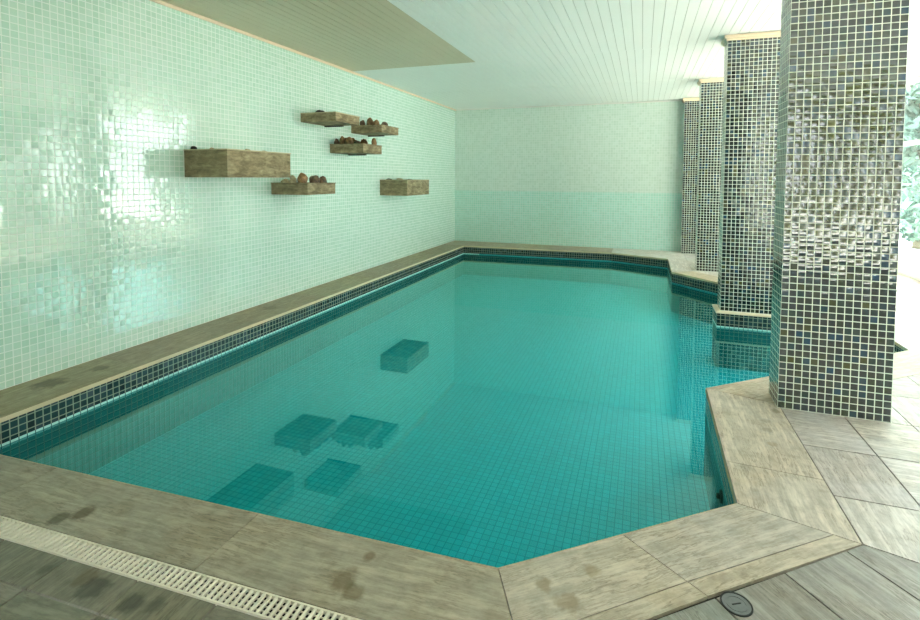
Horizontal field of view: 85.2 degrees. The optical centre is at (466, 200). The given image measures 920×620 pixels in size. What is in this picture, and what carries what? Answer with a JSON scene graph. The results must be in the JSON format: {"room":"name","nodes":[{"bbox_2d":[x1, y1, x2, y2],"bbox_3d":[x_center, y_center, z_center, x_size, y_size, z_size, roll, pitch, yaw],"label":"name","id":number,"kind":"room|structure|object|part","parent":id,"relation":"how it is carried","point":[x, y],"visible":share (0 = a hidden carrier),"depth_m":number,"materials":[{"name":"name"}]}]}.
{"room":"indoor swimming pool","nodes":[
{"label":"indoor swimming pool","id":0,"kind":"room"},
{"bbox_2d":[0,0,454,389],"bbox_3d":[-2.421,-0.277,5.238,0.200,3.046,12.900,1,3,19],"label":"wall","id":1,"kind":"structure","parent":0,"point":[107,246],"depth_m":4.33,"materials":[{"name":"green tile"}]},
{"bbox_2d":[184,149,290,177],"bbox_3d":[-2.185,-0.352,4.846,0.502,0.252,0.843,1,3,19],"label":"wall box","id":2,"kind":"object","parent":1,"relation":"attached to","point":[238,163],"visible":1,"depth_m":4.52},
{"bbox_2d":[149,0,455,110],"bbox_3d":[-2.326,-1.729,5.087,0.022,0.030,12.600,1,3,19],"label":"trim","id":3,"kind":"structure","parent":1,"relation":"attached to","point":[155,1],"depth_m":5.55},
{"bbox_2d":[271,182,334,194],"bbox_3d":[-1.871,-0.143,5.771,0.491,0.131,0.532,1,3,19],"label":"wall box","id":4,"kind":"object","parent":1,"relation":"attached to","point":[308,188],"visible":0.98,"depth_m":5.55,"materials":[{"name":"brown wood"}]},
{"bbox_2d":[280,179,288,182],"bbox_3d":[-2.038,-0.212,5.629,0.100,0.076,0.097,1,3,19],"label":"pebble","id":5,"kind":"object","parent":4,"relation":"on","point":[283,180],"visible":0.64,"depth_m":5.59,"materials":[{"name":"stone"}]},
{"bbox_2d":[289,175,296,182],"bbox_3d":[-1.937,-0.230,5.583,0.076,0.117,0.086,-1,3,-30],"label":"pebble","id":6,"kind":"object","parent":4,"relation":"on","point":[293,178],"visible":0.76,"depth_m":5.55,"materials":[{"name":"grey stone"}]},
{"bbox_2d":[297,173,307,182],"bbox_3d":[-1.822,-0.242,5.566,0.100,0.143,0.113,1,3,19],"label":"pebble","id":7,"kind":"object","parent":4,"relation":"on","point":[302,178],"visible":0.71,"depth_m":5.53,"materials":[{"name":"brown stone"}]},
{"bbox_2d":[309,175,319,182],"bbox_3d":[-1.724,-0.233,5.685,0.102,0.115,0.124,3,4,41],"label":"pebble","id":8,"kind":"object","parent":4,"relation":"on","point":[312,179],"visible":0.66,"depth_m":5.65,"materials":[{"name":"brown stone"}]},
{"bbox_2d":[319,176,326,182],"bbox_3d":[-1.671,-0.235,5.818,0.085,0.108,0.104,1,3,19],"label":"pebble","id":9,"kind":"object","parent":4,"relation":"on","point":[322,178],"visible":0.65,"depth_m":5.78,"materials":[{"name":"brown stone"}]},
{"bbox_2d":[300,111,358,126],"bbox_3d":[-1.687,-1.007,6.229,0.500,0.124,0.538,1,3,19],"label":"wall box","id":10,"kind":"object","parent":1,"relation":"attached to","point":[326,119],"visible":1,"depth_m":6.04,"materials":[{"name":"wood"}]},
{"bbox_2d":[330,143,381,155],"bbox_3d":[-1.493,-0.691,6.787,0.510,0.134,0.498,1,3,19],"label":"wall box","id":11,"kind":"object","parent":1,"relation":"attached to","point":[355,149],"visible":1,"depth_m":6.59,"materials":[{"name":"wood"}]},
{"bbox_2d":[339,136,344,143],"bbox_3d":[-1.653,-0.793,6.646,0.076,0.139,0.084,1,3,19],"label":"pebble","id":12,"kind":"object","parent":11,"relation":"on","point":[342,139],"visible":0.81,"depth_m":6.62,"materials":[{"name":"brown stone"}]},
{"bbox_2d":[345,137,352,143],"bbox_3d":[-1.548,-0.784,6.614,0.103,0.125,0.090,1,3,19],"label":"pebble","id":13,"kind":"object","parent":11,"relation":"on","point":[349,140],"visible":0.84,"depth_m":6.58,"materials":[{"name":"brown stone"}]},
{"bbox_2d":[371,138,376,144],"bbox_3d":[-1.262,-0.795,6.838,0.070,0.128,0.082,1,3,19],"label":"pebble","id":14,"kind":"object","parent":11,"relation":"on","point":[374,142],"visible":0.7,"depth_m":6.81,"materials":[{"name":"brown stone"}]},
{"bbox_2d":[351,124,398,136],"bbox_3d":[-1.325,-1.014,7.272,0.494,0.122,0.515,1,3,19],"label":"wall box","id":15,"kind":"object","parent":1,"relation":"attached to","point":[380,130],"visible":1,"depth_m":7.08,"materials":[{"name":"wood"}]},
{"bbox_2d":[366,117,373,124],"bbox_3d":[-1.375,-1.114,7.124,0.098,0.148,0.101,-1,3,-31],"label":"pebble","id":16,"kind":"object","parent":15,"relation":"on","point":[370,121],"visible":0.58,"depth_m":7.08,"materials":[{"name":"brown stone"}]},
{"bbox_2d":[380,179,428,195],"bbox_3d":[-1.006,-0.223,8.242,0.486,0.250,0.848,1,3,19],"label":"wall box","id":17,"kind":"object","parent":1,"relation":"attached to","point":[393,187],"visible":1,"depth_m":7.88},
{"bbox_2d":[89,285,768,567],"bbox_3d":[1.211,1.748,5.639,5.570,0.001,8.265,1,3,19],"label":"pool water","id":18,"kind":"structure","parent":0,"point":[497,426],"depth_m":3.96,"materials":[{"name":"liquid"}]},
{"bbox_2d":[712,31,780,372],"bbox_3d":[3.017,0.026,5.294,0.660,3.490,0.334,1,3,19],"label":"column","id":19,"kind":"structure","parent":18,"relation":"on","point":[741,330],"depth_m":5.20,"materials":[{"name":"tile"}]},
{"bbox_3d":[3.025,-1.689,5.215,0.638,0.056,0.292,1,3,19],"label":"head moulding","id":20,"kind":"part","parent":19,"relation":"part of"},
{"bbox_2d":[0,246,906,571],"bbox_3d":[1.213,1.459,5.626,5.570,0.619,8.265,1,3,19],"label":"wall","id":21,"kind":"structure","parent":0,"point":[83,430],"depth_m":4.10,"materials":[{"name":"tile"}]},
{"bbox_2d":[0,240,919,619],"bbox_3d":[1.211,1.156,5.771,6.357,0.030,9.207,1,3,19],"label":"pool coping","id":22,"kind":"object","parent":21,"relation":"attached to","point":[784,517],"depth_m":1.95,"materials":[{"name":"stone"}]},
{"bbox_2d":[716,489,722,503],"bbox_3d":[1.302,1.521,2.577,0.028,0.068,0.068,1,3,19],"label":"inlet nozzle","id":23,"kind":"object","parent":21,"relation":"attached to","point":[719,495],"visible":1,"depth_m":2.56,"materials":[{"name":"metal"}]},
{"bbox_2d":[0,253,919,619],"bbox_3d":[1.194,1.256,3.929,7.650,0.060,12.700,1,3,19],"label":"floor","id":24,"kind":"structure","parent":0,"point":[871,469],"depth_m":1.80,"materials":[{"name":"tile"}]},
{"bbox_2d":[0,516,360,619],"bbox_3d":[-1.587,1.332,1.918,3.645,0.056,0.083,1,3,17],"label":"drain grate","id":25,"kind":"object","parent":24,"relation":"in","point":[244,599],"visible":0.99,"depth_m":1.76,"materials":[{"name":"beige plastic"}]},
{"bbox_2d":[680,97,698,253],"bbox_3d":[4.346,-0.454,9.351,0.638,2.892,0.292,1,3,19],"label":"column","id":26,"kind":"structure","parent":24,"relation":"on","point":[691,105],"depth_m":9.30,"materials":[{"name":"tile"}]},
{"bbox_3d":[4.353,-1.870,9.286,0.638,0.056,0.292,1,3,19],"label":"head moulding","id":27,"kind":"part","parent":26,"relation":"part of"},
{"bbox_2d":[695,78,723,271],"bbox_3d":[3.816,-0.374,7.573,0.638,2.892,0.292,1,3,19],"label":"column","id":28,"kind":"structure","parent":24,"relation":"on","point":[711,89],"depth_m":7.52,"materials":[{"name":"tile"}]},
{"bbox_3d":[3.823,-1.791,7.508,0.638,0.056,0.292,1,3,19],"label":"head moulding","id":29,"kind":"part","parent":28,"relation":"part of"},
{"bbox_2d":[720,591,752,616],"bbox_3d":[0.889,1.327,1.647,0.097,0.003,0.097,0,3,-9],"label":"drain cover","id":30,"kind":"object","parent":24,"relation":"on","point":[735,603],"visible":1,"depth_m":1.65,"materials":[{"name":"metal"}]},
{"bbox_2d":[769,0,909,422],"bbox_3d":[2.223,-0.172,3.018,0.638,2.892,0.292,1,3,19],"label":"column","id":31,"kind":"structure","parent":24,"relation":"on","point":[843,69],"depth_m":2.92,"materials":[{"name":"black tile"}]},
{"bbox_2d":[161,0,919,109],"bbox_3d":[1.326,-1.720,3.671,7.950,0.120,12.950,1,3,19],"label":"ceiling","id":32,"kind":"structure","parent":0,"point":[455,54],"depth_m":5.44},
{"bbox_2d":[455,101,683,251],"bbox_3d":[3.457,-0.463,9.900,7.800,3.046,0.200,1,3,19],"label":"wall","id":33,"kind":"structure","parent":0,"point":[606,175],"depth_m":10.25,"materials":[{"name":"green tile"}]},
{"bbox_2d":[456,100,681,110],"bbox_3d":[1.990,-1.947,10.233,4.708,0.025,0.020,1,3,19],"label":"trim","id":34,"kind":"structure","parent":33,"relation":"attached to","point":[666,100],"depth_m":10.16,"materials":[{"name":"white paint"}]},
{"bbox_2d":[898,252,919,280],"bbox_3d":[4.893,-0.095,2.621,0.180,2.996,12.600,1,3,19],"label":"wall","id":35,"kind":"structure","parent":0,"point":[908,265],"depth_m":7.21,"materials":[{"name":"white paint"}]},
{"bbox_2d":[899,75,919,257],"bbox_3d":[6.550,-0.505,7.352,0.060,2.596,2.450,1,3,19],"label":"window","id":36,"kind":"structure","parent":35,"relation":"in","point":[911,142],"depth_m":7.33,"materials":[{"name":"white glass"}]},
{"label":"outside","id":37,"kind":"structure","parent":0,"visible":0},
{"bbox_2d":[899,224,919,253],"bbox_3d":[6.812,1.245,8.690,65.000,0.180,80.000,1,3,19],"label":"ground","id":38,"kind":"structure","parent":37,"point":[903,244],"depth_m":11.59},
{"bbox_2d":[900,164,919,242],"bbox_3d":[8.550,0.189,9.154,1.635,2.057,1.585,1,3,19],"label":"tree","id":39,"kind":"object","parent":38,"relation":"on","point":[910,204],"visible":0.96,"depth_m":9.14,"materials":[{"name":"green plant"}]},
{"bbox_2d":[903,82,919,248],"bbox_3d":[10.009,-1.584,10.714,3.285,5.456,3.002,-1,3,-18],"label":"tree","id":40,"kind":"object","parent":38,"relation":"on","point":[912,101],"visible":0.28,"depth_m":10.96,"materials":[{"name":"green plant"}]}
]}

